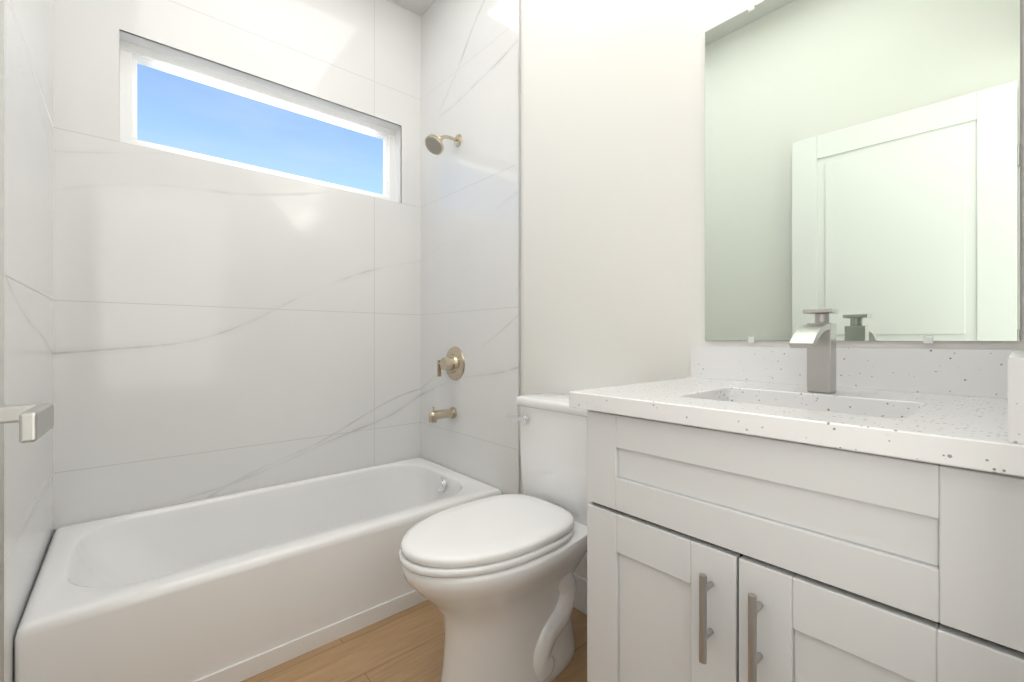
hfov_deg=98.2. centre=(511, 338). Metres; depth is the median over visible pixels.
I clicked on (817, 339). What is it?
faucet
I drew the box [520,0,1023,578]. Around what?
wall
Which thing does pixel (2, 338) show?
tile trim
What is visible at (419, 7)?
ceiling
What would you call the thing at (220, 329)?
tile
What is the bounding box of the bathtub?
[14,457,501,681]
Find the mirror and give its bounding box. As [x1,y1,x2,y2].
[705,0,1019,343]
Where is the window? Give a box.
[119,30,400,202]
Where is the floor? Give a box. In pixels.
[241,600,586,681]
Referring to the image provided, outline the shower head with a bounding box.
[425,134,461,154]
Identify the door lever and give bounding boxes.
[0,402,53,442]
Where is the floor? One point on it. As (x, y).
(406, 645)
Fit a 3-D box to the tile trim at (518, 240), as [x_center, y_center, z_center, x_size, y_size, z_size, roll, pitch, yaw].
[0.032,-0.428,1.954,0.011,2.925,0.004,0,0,-41]
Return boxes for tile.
[5,0,52,681]
[53,0,420,529]
[421,0,517,493]
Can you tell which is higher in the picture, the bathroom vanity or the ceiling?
the ceiling
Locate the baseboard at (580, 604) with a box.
[573,572,586,614]
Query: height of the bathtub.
0.350 m
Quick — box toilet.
[399,392,591,681]
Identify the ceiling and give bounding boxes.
[391,0,434,15]
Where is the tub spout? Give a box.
[428,406,456,422]
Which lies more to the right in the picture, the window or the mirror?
the mirror
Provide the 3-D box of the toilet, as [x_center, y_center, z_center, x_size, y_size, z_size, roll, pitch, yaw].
[-0.001,0.635,1.401,0.752,0.847,0.425,0,0,-41]
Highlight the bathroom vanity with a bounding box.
[569,346,1023,681]
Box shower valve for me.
[437,347,464,379]
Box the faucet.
[789,308,837,392]
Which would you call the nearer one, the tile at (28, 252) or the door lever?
the door lever
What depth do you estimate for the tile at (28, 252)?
1.20 m
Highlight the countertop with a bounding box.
[569,346,1023,479]
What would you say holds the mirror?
attached to the wall
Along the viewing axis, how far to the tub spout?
2.27 m
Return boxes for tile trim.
[0,0,4,681]
[518,0,519,493]
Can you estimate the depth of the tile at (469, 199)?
2.21 m
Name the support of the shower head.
attached to the tile at (469, 199)
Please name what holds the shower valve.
attached to the tile at (469, 199)
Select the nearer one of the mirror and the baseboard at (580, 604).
the mirror

